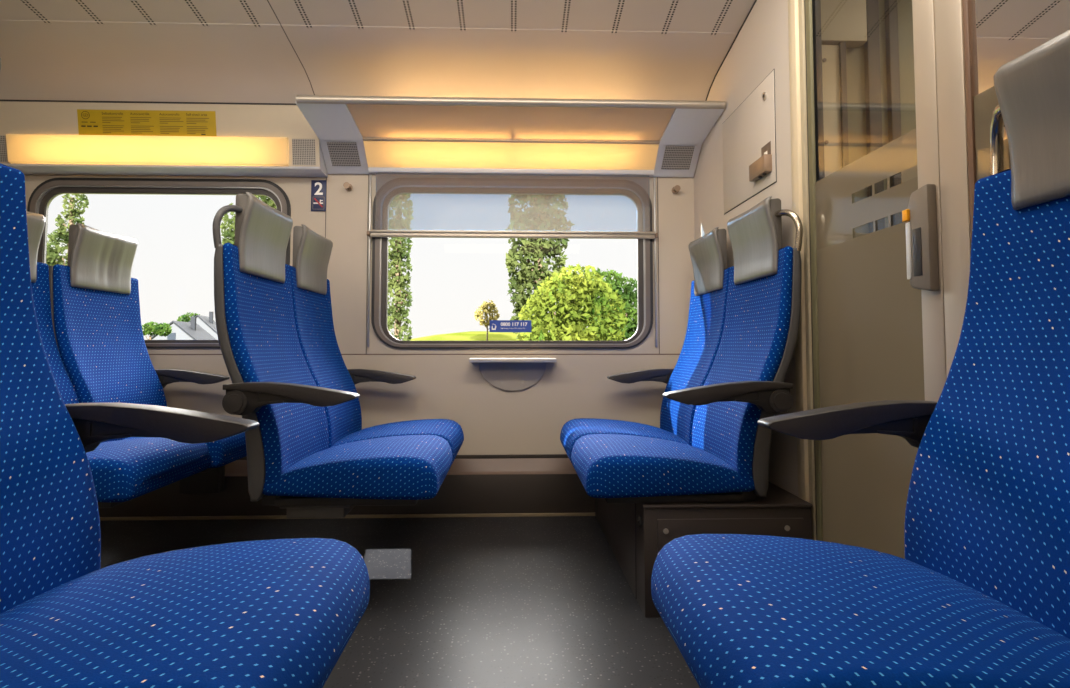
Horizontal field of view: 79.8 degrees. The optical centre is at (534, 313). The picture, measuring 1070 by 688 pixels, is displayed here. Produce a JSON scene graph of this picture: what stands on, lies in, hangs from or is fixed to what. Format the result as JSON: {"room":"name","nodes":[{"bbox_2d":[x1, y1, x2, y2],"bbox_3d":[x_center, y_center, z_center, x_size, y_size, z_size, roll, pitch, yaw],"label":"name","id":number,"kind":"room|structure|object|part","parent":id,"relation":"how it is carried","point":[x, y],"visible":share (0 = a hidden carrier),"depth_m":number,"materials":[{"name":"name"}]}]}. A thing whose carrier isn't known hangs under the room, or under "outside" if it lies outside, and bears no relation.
{"room":"train carriage","nodes":[
{"label":"train carriage","id":0,"kind":"room"},
{"bbox_2d":[100,513,594,520],"bbox_3d":[-1.336,0.867,2.716,4.127,0.013,0.012,0,-3,-2],"label":"trim","id":1,"kind":"structure","parent":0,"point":[489,514],"depth_m":2.73,"materials":[{"name":"gold metal"}]},
{"bbox_2d":[24,174,693,353],"bbox_3d":[-0.653,0.070,2.874,5.500,1.620,0.070,0,-3,-2],"label":"wall","id":2,"kind":"structure","parent":0,"point":[347,216],"depth_m":2.86,"materials":[{"name":"beige plastic"}]},
{"bbox_2d":[27,177,290,347],"bbox_3d":[-1.654,-0.222,2.826,1.135,0.749,0.044,0,-3,-2],"label":"window","id":3,"kind":"structure","parent":2,"relation":"in","point":[40,199],"depth_m":2.83,"materials":[{"name":"metal"}]},
{"bbox_2d":[0,100,327,176],"bbox_3d":[-2.160,-0.752,2.742,2.473,0.274,0.166,0,-3,-2],"label":"wall light","id":4,"kind":"object","parent":2,"relation":"attached to","point":[38,137],"visible":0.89,"depth_m":2.71,"materials":[{"name":"plastic"}]},
{"bbox_2d":[0,135,6,161],"bbox_3d":[-2.276,-0.693,2.691,0.102,0.109,0.018,0,-3,-2],"label":"speaker grille","id":5,"kind":"object","parent":4,"relation":"attached to","point":[3,138],"depth_m":2.69,"materials":[{"name":"grey metal"}]},
{"bbox_2d":[77,109,216,136],"bbox_3d":[-1.636,-0.803,2.701,0.570,0.105,0.019,0,-3,-2],"label":"notice","id":6,"kind":"object","parent":4,"relation":"attached to","point":[90,122],"visible":1,"depth_m":2.70,"materials":[{"name":"yellow paper"}]},
{"bbox_2d":[6,134,288,165],"bbox_3d":[-1.632,-0.692,2.708,1.160,0.120,0.034,0,-3,-2],"label":"diffuser","id":7,"kind":"object","parent":4,"relation":"attached to","point":[21,149],"depth_m":2.70,"materials":[{"name":"yellow plastic"}]},
{"bbox_3d":[-2.160,-0.750,2.746,2.473,0.269,0.158,0,-3,-2],"label":"rail","id":8,"kind":"part","parent":4,"relation":"part of","materials":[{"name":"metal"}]},
{"bbox_2d":[292,139,315,164],"bbox_3d":[-0.988,-0.690,2.737,0.098,0.109,0.018,0,-3,-2],"label":"speaker grille","id":9,"kind":"object","parent":4,"relation":"attached to","point":[303,150],"depth_m":2.74,"materials":[{"name":"grey metal"}]},
{"bbox_2d":[272,505,354,517],"bbox_3d":[-0.565,0.638,2.246,0.355,0.180,1.020,0,-3,-2],"label":"support","id":10,"kind":"object","parent":2,"relation":"attached to","point":[292,511],"visible":0.19,"depth_m":1.75,"materials":[{"name":"metal"}]},
{"bbox_2d":[212,192,452,505],"bbox_3d":[-0.570,0.098,1.937,0.630,0.868,0.542,0,-3,-2],"label":"seat","id":11,"kind":"object","parent":10,"relation":"on","point":[291,461],"visible":1,"depth_m":1.74,"materials":[{"name":"blue fabric"}]},
{"bbox_3d":[-0.853,-0.241,1.775,0.022,0.129,0.090,-1,-3,23],"label":"grab handle","id":12,"kind":"part","parent":11,"relation":"part of","materials":[{"name":"grey plastic"}]},
{"bbox_3d":[-0.774,0.153,1.958,0.167,0.669,0.476,0,-3,-2],"label":"backrest","id":13,"kind":"part","parent":11,"relation":"part of","materials":[{"name":"blue fabric"}]},
{"bbox_3d":[-0.640,0.213,1.689,0.342,0.062,0.052,0,-3,-2],"label":"armrest","id":14,"kind":"part","parent":11,"relation":"part of","materials":[{"name":"black plastic"}]},
{"bbox_2d":[262,435,452,499],"bbox_3d":[-0.499,0.452,1.952,0.484,0.128,0.476,0,-3,-2],"label":"seat cushion","id":15,"kind":"object","parent":11,"relation":"on","point":[406,467],"depth_m":1.72,"materials":[{"name":"blue fabric"}]},
{"bbox_2d":[289,224,463,462],"bbox_3d":[-0.587,0.126,2.478,0.623,0.868,0.540,0,-3,-2],"label":"seat","id":16,"kind":"object","parent":10,"relation":"on","point":[310,285],"visible":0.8,"depth_m":2.40,"materials":[{"name":"blue fabric"}]},
{"bbox_3d":[-0.791,0.178,2.437,0.167,0.669,0.476,0,-3,-2],"label":"backrest","id":17,"kind":"part","parent":16,"relation":"part of","materials":[{"name":"blue fabric"}]},
{"bbox_3d":[-0.677,0.266,2.707,0.342,0.062,0.052,0,-3,-2],"label":"armrest","id":18,"kind":"part","parent":16,"relation":"part of","materials":[{"name":"black plastic"}]},
{"bbox_2d":[332,419,463,462],"bbox_3d":[-0.516,0.477,2.431,0.484,0.128,0.476,0,-3,-2],"label":"seat cushion","id":19,"kind":"object","parent":16,"relation":"on","point":[344,431],"depth_m":2.33,"materials":[{"name":"blue fabric"}]},
{"bbox_2d":[311,180,326,210],"bbox_3d":[-0.965,-0.525,2.854,0.067,0.140,0.003,0,-3,-2],"label":"sign","id":20,"kind":"object","parent":2,"relation":"attached to","point":[318,187],"visible":1,"depth_m":2.85,"materials":[{"name":"blue plastic"}]},
{"bbox_2d":[325,177,326,237],"bbox_3d":[-0.933,-0.227,2.846,0.004,0.812,0.005,0,-3,-2],"label":"trim","id":21,"kind":"structure","parent":2,"relation":"attached to","point":[326,177],"depth_m":2.85,"materials":[{"name":"beige plastic"}]},
{"bbox_2d":[98,454,594,516],"bbox_3d":[-1.337,0.741,2.751,4.127,0.244,0.055,0,-3,-2],"label":"baseboard","id":22,"kind":"structure","parent":2,"relation":"attached to","point":[482,493],"depth_m":2.76,"materials":[{"name":"black plastic"}]},
{"bbox_2d":[343,182,352,190],"bbox_3d":[-0.832,-0.565,2.844,0.034,0.034,0.042,0,-3,-2],"label":"coat hook","id":23,"kind":"object","parent":2,"relation":"attached to","point":[347,186],"visible":1,"depth_m":2.82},
{"bbox_3d":[-0.832,-0.565,2.842,0.028,0.028,0.038,0,-3,-2],"label":"knob","id":24,"kind":"part","parent":23,"relation":"part of","materials":[{"name":"beige plastic"}]},
{"bbox_2d":[366,174,368,353],"bbox_3d":[-0.747,-0.227,2.852,0.004,0.812,0.005,0,-3,-2],"label":"trim","id":25,"kind":"structure","parent":2,"relation":"attached to","point":[368,174],"depth_m":2.85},
{"bbox_2d":[225,458,576,475],"bbox_3d":[-1.337,0.665,2.755,4.127,0.060,0.056,0,-3,-2],"label":"trim","id":26,"kind":"structure","parent":2,"relation":"attached to","point":[506,465],"depth_m":2.79,"materials":[{"name":"grey metal"}]},
{"bbox_2d":[149,355,678,454],"bbox_3d":[-0.652,0.531,2.814,5.500,0.694,0.008,0,-3,-2],"label":"wall panel","id":27,"kind":"object","parent":2,"relation":"attached to","point":[493,420],"depth_m":2.83,"materials":[{"name":"beige plastic"}]},
{"bbox_2d":[149,354,679,354],"bbox_3d":[-0.652,0.182,2.834,5.500,0.006,0.005,0,-3,-2],"label":"trim","id":28,"kind":"structure","parent":2,"relation":"attached to","point":[149,354],"depth_m":2.85,"materials":[{"name":"plastic"}]},
{"bbox_2d":[296,95,725,177],"bbox_3d":[-0.093,-0.727,2.667,1.646,0.186,0.461,0,-3,-2],"label":"luggage rack","id":29,"kind":"object","parent":2,"relation":"attached to","point":[375,135],"visible":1,"depth_m":2.71,"materials":[{"name":"metal"}]},
{"bbox_3d":[-0.823,-0.714,2.648,0.186,0.160,0.445,0,-3,-2],"label":"panel","id":30,"kind":"part","parent":29,"relation":"part of","materials":[{"name":"metal"}]},
{"bbox_2d":[327,142,360,165],"bbox_3d":[-0.828,-0.690,2.777,0.126,0.076,0.093,0,-3,-2],"label":"speaker grille","id":31,"kind":"object","parent":29,"relation":"attached to","point":[338,153],"depth_m":2.78,"materials":[{"name":"grey metal"}]},
{"bbox_3d":[-0.092,-0.777,2.607,1.272,0.043,0.279,0,-3,-2],"label":"shelf panel","id":32,"kind":"part","parent":29,"relation":"part of","materials":[{"name":"clear glass"}]},
{"bbox_3d":[-0.102,-0.634,2.870,1.272,0.022,0.045,0,-3,-2],"label":"rail","id":33,"kind":"part","parent":29,"relation":"part of","materials":[{"name":"metal"}]},
{"bbox_2d":[363,141,658,169],"bbox_3d":[-0.098,-0.731,2.761,1.272,0.168,0.192,0,-3,-2],"label":"lamp","id":34,"kind":"object","parent":29,"relation":"attached to","point":[377,155],"depth_m":2.80,"materials":[{"name":"plastic"}]},
{"bbox_3d":[-0.097,-0.745,2.750,1.272,0.019,0.014,0,-3,-2],"label":"shelf rail","id":35,"kind":"part","parent":29,"relation":"part of","materials":[{"name":"metal"}]},
{"bbox_2d":[661,146,694,168],"bbox_3d":[0.630,-0.688,2.829,0.128,0.076,0.093,0,-3,-2],"label":"speaker grille","id":36,"kind":"object","parent":29,"relation":"attached to","point":[672,157],"depth_m":2.83,"materials":[{"name":"grey metal"}]},
{"bbox_3d":[0.635,-0.712,2.700,0.188,0.160,0.445,0,-3,-2],"label":"panel","id":37,"kind":"part","parent":29,"relation":"part of","materials":[{"name":"metal"}]},
{"bbox_2d":[371,178,652,348],"bbox_3d":[-0.097,-0.225,2.882,1.256,0.766,0.044,0,-3,-2],"label":"window","id":38,"kind":"structure","parent":2,"relation":"in","point":[393,188],"depth_m":2.87,"materials":[{"name":"metal"}]},
{"bbox_2d":[489,320,530,331],"bbox_3d":[-0.110,0.058,2.876,0.188,0.054,0.002,0,-3,-2],"label":"window sticker","id":39,"kind":"object","parent":38,"relation":"attached to","point":[495,325],"visible":1,"depth_m":2.88,"materials":[{"name":"blue plastic"}]},
{"bbox_2d":[367,174,657,346],"bbox_3d":[-0.096,-0.237,2.852,1.292,0.772,0.043,0,-3,-2],"label":"roller blind","id":40,"kind":"object","parent":38,"relation":"attached to","point":[371,233],"visible":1,"depth_m":2.85,"materials":[{"name":"metal"}]},
{"bbox_3d":[-0.736,-0.237,2.844,0.008,0.772,0.013,0,-3,-2],"label":"guide rail","id":41,"kind":"part","parent":40,"relation":"part of","materials":[{"name":"metal"}]},
{"bbox_3d":[-0.095,-0.351,2.849,1.268,0.032,0.020,0,-3,-2],"label":"rail","id":42,"kind":"part","parent":40,"relation":"part of","materials":[{"name":"metal"}]},
{"bbox_3d":[0.543,-0.235,2.890,0.008,0.772,0.013,0,-3,-2],"label":"guide rail","id":43,"kind":"part","parent":40,"relation":"part of","materials":[{"name":"metal"}]},
{"bbox_2d":[469,358,555,390],"bbox_3d":[-0.097,0.268,2.792,0.374,0.146,0.107,0,-3,-2],"label":"table","id":44,"kind":"object","parent":2,"relation":"attached to","point":[509,374],"visible":1,"depth_m":2.83,"materials":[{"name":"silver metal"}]},
{"bbox_2d":[657,177,659,353],"bbox_3d":[0.559,-0.225,2.899,0.004,0.812,0.005,0,-3,-2],"label":"trim","id":45,"kind":"structure","parent":2,"relation":"attached to","point":[657,177],"depth_m":2.90,"materials":[{"name":"metal"}]},
{"bbox_2d":[671,185,680,193],"bbox_3d":[0.640,-0.562,2.897,0.034,0.034,0.042,0,-3,-2],"label":"coat hook","id":46,"kind":"object","parent":2,"relation":"attached to","point":[675,190],"visible":1,"depth_m":2.88,"materials":[{"name":"beige plastic"}]},
{"bbox_3d":[0.640,-0.562,2.895,0.028,0.028,0.038,0,-3,-2],"label":"knob","id":47,"kind":"part","parent":46,"relation":"part of","materials":[{"name":"beige plastic"}]},
{"bbox_3d":[-1.354,0.637,2.218,0.355,0.180,1.020,0,-3,-2],"label":"support","id":48,"kind":"object","parent":2,"relation":"attached to","visible":0},
{"bbox_2d":[26,211,208,507],"bbox_3d":[-1.379,0.096,1.908,0.630,0.868,0.542,0,-3,-2],"label":"seat","id":49,"kind":"object","parent":48,"relation":"on","point":[122,471],"visible":0.37,"depth_m":1.91,"materials":[{"name":"blue fabric"}]},
{"bbox_3d":[-1.583,0.152,1.929,0.167,0.669,0.476,0,-3,-2],"label":"backrest","id":50,"kind":"part","parent":49,"relation":"part of","materials":[{"name":"blue fabric"}]},
{"bbox_2d":[86,437,208,501],"bbox_3d":[-1.308,0.450,1.923,0.484,0.128,0.476,0,-3,-2],"label":"seat cushion","id":51,"kind":"object","parent":49,"relation":"on","point":[128,469],"depth_m":1.80,"materials":[{"name":"blue fabric"}]},
{"bbox_2d":[49,223,246,472],"bbox_3d":[-1.371,0.124,2.450,0.623,0.868,0.540,0,-3,-2],"label":"seat","id":52,"kind":"object","parent":48,"relation":"on","point":[95,303],"visible":0.66,"depth_m":2.36,"materials":[{"name":"blue fabric"}]},
{"bbox_3d":[-1.576,0.177,2.409,0.167,0.669,0.476,0,-3,-2],"label":"backrest","id":53,"kind":"part","parent":52,"relation":"part of","materials":[{"name":"blue fabric"}]},
{"bbox_2d":[123,432,246,467],"bbox_3d":[-1.301,0.475,2.403,0.484,0.128,0.476,0,-3,-2],"label":"seat cushion","id":54,"kind":"object","parent":52,"relation":"on","point":[222,452],"depth_m":2.22,"materials":[{"name":"blue fabric"}]},
{"bbox_3d":[-1.462,0.265,2.679,0.342,0.062,0.052,0,-3,-2],"label":"armrest","id":55,"kind":"part","parent":52,"relation":"part of","materials":[{"name":"black plastic"}]},
{"bbox_2d":[0,0,754,163],"bbox_3d":[-0.599,-0.937,1.392,5.500,0.417,3.020,0,-3,-2],"label":"ceiling","id":56,"kind":"structure","parent":0,"point":[223,51],"depth_m":2.42,"materials":[{"name":"beige plastic"}]},
{"bbox_2d":[100,516,699,687],"bbox_3d":[-0.598,0.819,1.298,5.500,0.040,3.000,0,-3,-2],"label":"floor","id":57,"kind":"structure","parent":0,"point":[540,601],"depth_m":1.85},
{"bbox_2d":[595,482,812,617],"bbox_3d":[0.508,0.699,2.253,0.473,0.300,1.036,0,-3,-2],"label":"box","id":58,"kind":"object","parent":57,"relation":"on","point":[635,533],"visible":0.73,"depth_m":1.75,"materials":[{"name":"brown laminate"}]},
{"bbox_2d":[560,227,729,462],"bbox_3d":[0.409,0.128,2.513,0.623,0.868,0.540,0,-3,-2],"label":"seat","id":59,"kind":"object","parent":58,"relation":"on","point":[708,253],"visible":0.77,"depth_m":2.44,"materials":[{"name":"blue fabric"}]},
{"bbox_2d":[560,418,688,462],"bbox_3d":[0.341,0.478,2.462,0.484,0.128,0.476,0,-3,-2],"label":"seat cushion","id":60,"kind":"object","parent":59,"relation":"on","point":[673,429],"depth_m":2.35,"materials":[{"name":"blue fabric"}]},
{"bbox_3d":[0.483,0.269,2.749,0.342,0.062,0.052,0,-3,-2],"label":"armrest","id":61,"kind":"part","parent":59,"relation":"part of","materials":[{"name":"black plastic"}]},
{"bbox_3d":[0.616,0.181,2.488,0.167,0.669,0.476,0,-3,-2],"label":"backrest","id":62,"kind":"part","parent":59,"relation":"part of","materials":[{"name":"blue fabric"}]},
{"bbox_2d":[571,196,802,502],"bbox_3d":[0.431,0.099,1.973,0.630,0.868,0.542,0,-3,-2],"label":"seat","id":63,"kind":"object","parent":58,"relation":"on","point":[727,459],"visible":1,"depth_m":1.79,"materials":[{"name":"blue fabric"}]},
{"bbox_2d":[571,434,754,497],"bbox_3d":[0.358,0.453,1.983,0.484,0.128,0.476,0,-3,-2],"label":"seat cushion","id":64,"kind":"object","parent":63,"relation":"on","point":[606,465],"depth_m":1.76,"materials":[{"name":"blue fabric"}]},
{"bbox_3d":[0.519,0.215,1.731,0.342,0.062,0.052,0,-3,-2],"label":"armrest","id":65,"kind":"part","parent":63,"relation":"part of","materials":[{"name":"black plastic"}]},
{"bbox_3d":[0.633,0.156,2.009,0.167,0.669,0.476,0,-3,-2],"label":"backrest","id":66,"kind":"part","parent":63,"relation":"part of","materials":[{"name":"blue fabric"}]},
{"bbox_3d":[0.726,-0.238,1.832,0.022,0.129,0.090,2,-3,-27],"label":"grab handle","id":67,"kind":"part","parent":63,"relation":"part of","materials":[{"name":"metal"}]},
{"bbox_3d":[0.510,0.554,2.262,0.469,0.010,1.034,0,-3,-2],"label":"plate","id":68,"kind":"part","parent":58,"relation":"part of","materials":[{"name":"brown laminate"}]},
{"bbox_3d":[0.534,0.661,1.742,0.405,0.202,0.006,0,-3,-2],"label":"panel","id":69,"kind":"part","parent":58,"relation":"part of","materials":[{"name":"brown laminate"}]},
{"bbox_2d":[694,0,797,496],"bbox_3d":[0.758,-0.109,2.386,0.030,1.927,1.024,0,-3,-2],"label":"wall","id":70,"kind":"structure","parent":0,"point":[761,46],"depth_m":2.14,"materials":[{"name":"laminate"}]},
{"bbox_2d":[705,0,756,100],"bbox_3d":[0.742,-0.872,2.407,0.004,0.402,1.060,0,-3,-2],"label":"trim","id":71,"kind":"structure","parent":70,"relation":"attached to","point":[755,0],"depth_m":2.42,"materials":[{"name":"rubber"}]},
{"bbox_2d":[722,69,776,214],"bbox_3d":[0.737,-0.580,2.262,0.032,0.363,0.498,0,-3,-2],"label":"access hatch","id":72,"kind":"object","parent":70,"relation":"attached to","point":[749,133],"visible":1,"depth_m":2.22,"materials":[{"name":"plastic"}]},
{"bbox_3d":[0.752,-0.528,2.081,0.002,0.044,0.075,0,-3,-2],"label":"latch plate","id":73,"kind":"part","parent":72,"relation":"part of","materials":[{"name":"silver metal"}]},
{"bbox_2d":[788,0,808,501],"bbox_3d":[0.774,-0.136,1.851,0.036,1.925,0.048,0,-3,-2],"label":"trim","id":74,"kind":"structure","parent":70,"relation":"attached to","point":[793,10],"depth_m":1.85,"materials":[{"name":"beige metal"}]},
{"bbox_2d":[798,0,816,539],"bbox_3d":[0.781,-0.138,1.815,0.026,1.925,0.024,0,-3,-2],"label":"trim","id":75,"kind":"structure","parent":70,"relation":"attached to","point":[809,368],"depth_m":1.81,"materials":[{"name":"beige metal"}]},
{"bbox_2d":[805,0,824,540],"bbox_3d":[0.783,-0.140,1.766,0.024,1.925,0.045,0,-3,-2],"label":"door frame","id":76,"kind":"structure","parent":70,"relation":"attached to","point":[808,3],"depth_m":1.77,"materials":[{"name":"beige metal"}]},
{"bbox_2d":[815,0,946,558],"bbox_3d":[0.779,-0.162,1.504,0.052,1.920,0.520,0,-3,-2],"label":"door","id":77,"kind":"structure","parent":70,"relation":"in","point":[881,310],"depth_m":1.45,"materials":[{"name":"metal"}]},
{"bbox_3d":[0.778,-0.148,1.283,0.022,0.212,0.068,0,-3,-2],"label":"handle","id":78,"kind":"part","parent":77,"relation":"part of","materials":[{"name":"grey plastic"}]},
{"bbox_2d":[821,0,866,176],"bbox_3d":[0.903,-0.134,1.931,0.218,1.930,0.045,0,-3,-2],"label":"wall","id":79,"kind":"structure","parent":0,"point":[841,20],"depth_m":1.95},
{"bbox_2d":[838,41,848,167],"bbox_3d":[0.939,-0.134,1.940,0.015,1.930,0.050,0,-3,-2],"label":"trim","id":80,"kind":"structure","parent":79,"relation":"attached to","point":[842,45],"depth_m":1.94,"materials":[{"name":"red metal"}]},
{"bbox_2d":[846,0,915,237],"bbox_3d":[1.522,-0.131,2.000,1.155,1.930,0.030,0,-3,-2],"label":"wall","id":81,"kind":"structure","parent":0,"point":[855,68],"depth_m":2.00,"materials":[{"name":"beige plastic"}]},
{"bbox_2d":[864,0,901,232],"bbox_3d":[1.081,-0.133,1.962,0.100,1.930,0.025,0,-3,-2],"label":"trim","id":82,"kind":"structure","parent":81,"relation":"attached to","point":[872,46],"depth_m":1.98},
{"bbox_3d":[0.832,-0.205,0.321,0.030,1.903,0.840,0,-3,-2],"label":"wall","id":83,"kind":"structure","parent":0,"visible":0},
{"bbox_2d":[934,0,1069,375],"bbox_3d":[0.810,-0.189,0.987,0.026,1.920,0.513,0,-3,-2],"label":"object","id":84,"kind":"structure","parent":83,"relation":"in","point":[974,39],"depth_m":1.17,"materials":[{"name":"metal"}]},
{"bbox_3d":[0.809,-0.192,0.943,0.001,1.918,0.424,0,-3,-2],"label":"glass pane","id":85,"kind":"part","parent":84,"relation":"part of","materials":[{"name":"clear glass"}]},
{"label":"outside","id":86,"kind":"structure","parent":0,"visible":0},
{"bbox_2d":[406,331,629,340],"bbox_3d":[-40.094,6.061,90.928,349.600,4.192,175.000,0,-3,-2],"label":"ground","id":87,"kind":"structure","parent":86,"point":[470,335],"depth_m":26.17,"materials":[{"name":"green plant"}]},
{"bbox_2d":[46,194,88,265],"bbox_3d":[-21.955,-1.025,29.334,2.398,11.978,1.401,0,-3,-2],"label":"poplar tree","id":88,"kind":"object","parent":87,"relation":"on","point":[53,257],"visible":0.33,"depth_m":29.22,"materials":[{"name":"green plant"}]},
{"bbox_2d":[142,321,172,339],"bbox_3d":[-46.293,4.142,76.310,5.780,6.577,2.722,0,-3,-2],"label":"bush","id":89,"kind":"object","parent":87,"relation":"on","point":[158,329],"visible":0.63,"depth_m":75.95,"materials":[{"name":"green plant"}]},
{"bbox_2d":[148,317,216,339],"bbox_3d":[-51.781,4.423,94.558,7.500,7.924,9.600,1,-3,-10],"label":"house","id":90,"kind":"structure","parent":87,"relation":"on","point":[181,330],"depth_m":90.69,"materials":[{"name":"white paint"}]},
{"bbox_2d":[177,312,199,321],"bbox_3d":[-68.041,4.829,125.508,4.472,10.351,3.409,0,-3,-2],"label":"tree","id":91,"kind":"object","parent":87,"relation":"on","point":[183,318],"visible":0.27,"depth_m":124.88,"materials":[{"name":"green plant"}]},
{"bbox_2d":[189,312,217,339],"bbox_3d":[-59.196,4.539,114.261,9.300,9.755,9.600,1,-3,-15],"label":"house","id":92,"kind":"structure","parent":87,"relation":"on","point":[208,324],"depth_m":110.58,"materials":[{"name":"white paint"}]},
{"bbox_2d":[220,195,276,244],"bbox_3d":[-11.549,-0.572,25.674,2.527,10.652,1.376,0,-3,-2],"label":"poplar tree","id":93,"kind":"object","parent":87,"relation":"on","point":[231,222],"visible":0.15,"depth_m":25.51,"materials":[{"name":"green plant"}]},
{"bbox_2d":[387,194,413,340],"bbox_3d":[-3.865,-1.311,17.963,0.942,7.914,1.120,0,-3,-2],"label":"poplar tree","id":94,"kind":"object","parent":87,"relation":"on","point":[399,248],"visible":0.52,"depth_m":17.79,"materials":[{"name":"green plant"}]},
{"bbox_2d":[474,300,499,340],"bbox_3d":[-1.790,0.340,23.972,0.996,1.756,0.858,0,-3,-2],"label":"tree","id":95,"kind":"object","parent":87,"relation":"on","point":[492,306],"visible":0.96,"depth_m":23.85,"materials":[{"name":"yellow plant"}]},
{"bbox_3d":[-1.790,0.003,23.990,0.996,1.082,0.858,0,-3,-2],"label":"crown","id":96,"kind":"part","parent":95,"relation":"part of","materials":[{"name":"yellow plant"}]},
{"bbox_2d":[505,195,574,339],"bbox_3d":[0.133,-1.238,17.094,1.892,7.664,1.536,0,-3,-2],"label":"poplar tree","id":97,"kind":"object","parent":87,"relation":"on","point":[530,275],"visible":0.56,"depth_m":16.81,"materials":[{"name":"green plant"}]},
{"bbox_2d":[515,264,627,340],"bbox_3d":[0.730,1.136,12.888,2.387,4.321,2.254,0,-3,-2],"label":"bush","id":98,"kind":"object","parent":87,"relation":"on","point":[568,323],"visible":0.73,"depth_m":12.58,"materials":[{"name":"green plant"}]},
{"bbox_2d":[580,268,637,340],"bbox_3d":[2.183,0.807,16.021,2.495,3.972,1.951,0,-3,-2],"label":"bush","id":99,"kind":"object","parent":87,"relation":"on","point":[630,308],"visible":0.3,"depth_m":15.69,"materials":[{"name":"green plant"}]},
{"bbox_3d":[-0.489,0.621,0.764,0.240,0.299,0.260,0,-3,-2],"label":"pedestal","id":100,"kind":"object","parent":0,"visible":0},
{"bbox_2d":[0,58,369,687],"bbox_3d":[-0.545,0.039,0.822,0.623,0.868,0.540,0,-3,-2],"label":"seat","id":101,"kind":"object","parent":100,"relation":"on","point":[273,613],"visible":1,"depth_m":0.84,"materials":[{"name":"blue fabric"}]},
{"bbox_3d":[-0.750,0.091,0.782,0.167,0.669,0.476,0,-3,-2],"label":"backrest","id":102,"kind":"part","parent":101,"relation":"part of","materials":[{"name":"blue fabric"}]},
{"bbox_3d":[-0.636,0.179,1.052,0.342,0.062,0.052,0,-3,-2],"label":"armrest","id":103,"kind":"part","parent":101,"relation":"part of","materials":[{"name":"black plastic"}]},
{"bbox_2d":[0,538,369,687],"bbox_3d":[-0.475,0.390,0.776,0.484,0.128,0.476,0,-3,-2],"label":"seat cushion","id":104,"kind":"object","parent":101,"relation":"on","point":[273,613],"depth_m":0.72,"materials":[{"name":"blue fabric"}]},
{"bbox_3d":[0.431,0.623,0.796,0.240,0.299,0.260,0,-3,-2],"label":"pedestal","id":105,"kind":"object","parent":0,"visible":0},
{"bbox_2d":[651,30,1069,687],"bbox_3d":[0.487,0.041,0.860,0.630,0.868,0.542,0,-3,-2],"label":"seat","id":106,"kind":"object","parent":105,"relation":"on","point":[979,595],"visible":1,"depth_m":0.87,"materials":[{"name":"blue fabric"}]},
{"bbox_3d":[0.558,0.182,1.095,0.342,0.062,0.052,0,-3,-2],"label":"armrest","id":107,"kind":"part","parent":106,"relation":"part of","materials":[{"name":"black plastic"}]},
{"bbox_2d":[651,534,1069,687],"bbox_3d":[0.416,0.392,0.808,0.484,0.128,0.476,0,-3,-2],"label":"seat cushion","id":108,"kind":"object","parent":106,"relation":"on","point":[741,610],"depth_m":0.73,"materials":[{"name":"blue fabric"}]},
{"bbox_3d":[0.692,0.094,0.834,0.167,0.669,0.476,0,-3,-2],"label":"backrest","id":109,"kind":"part","parent":106,"relation":"part of","materials":[{"name":"blue fabric"}]},
{"bbox_3d":[0.767,-0.279,1.046,0.027,0.129,0.111,-1,-3,17],"label":"grab handle","id":110,"kind":"part","parent":106,"relation":"part of","materials":[{"name":"metal"}]}
]}

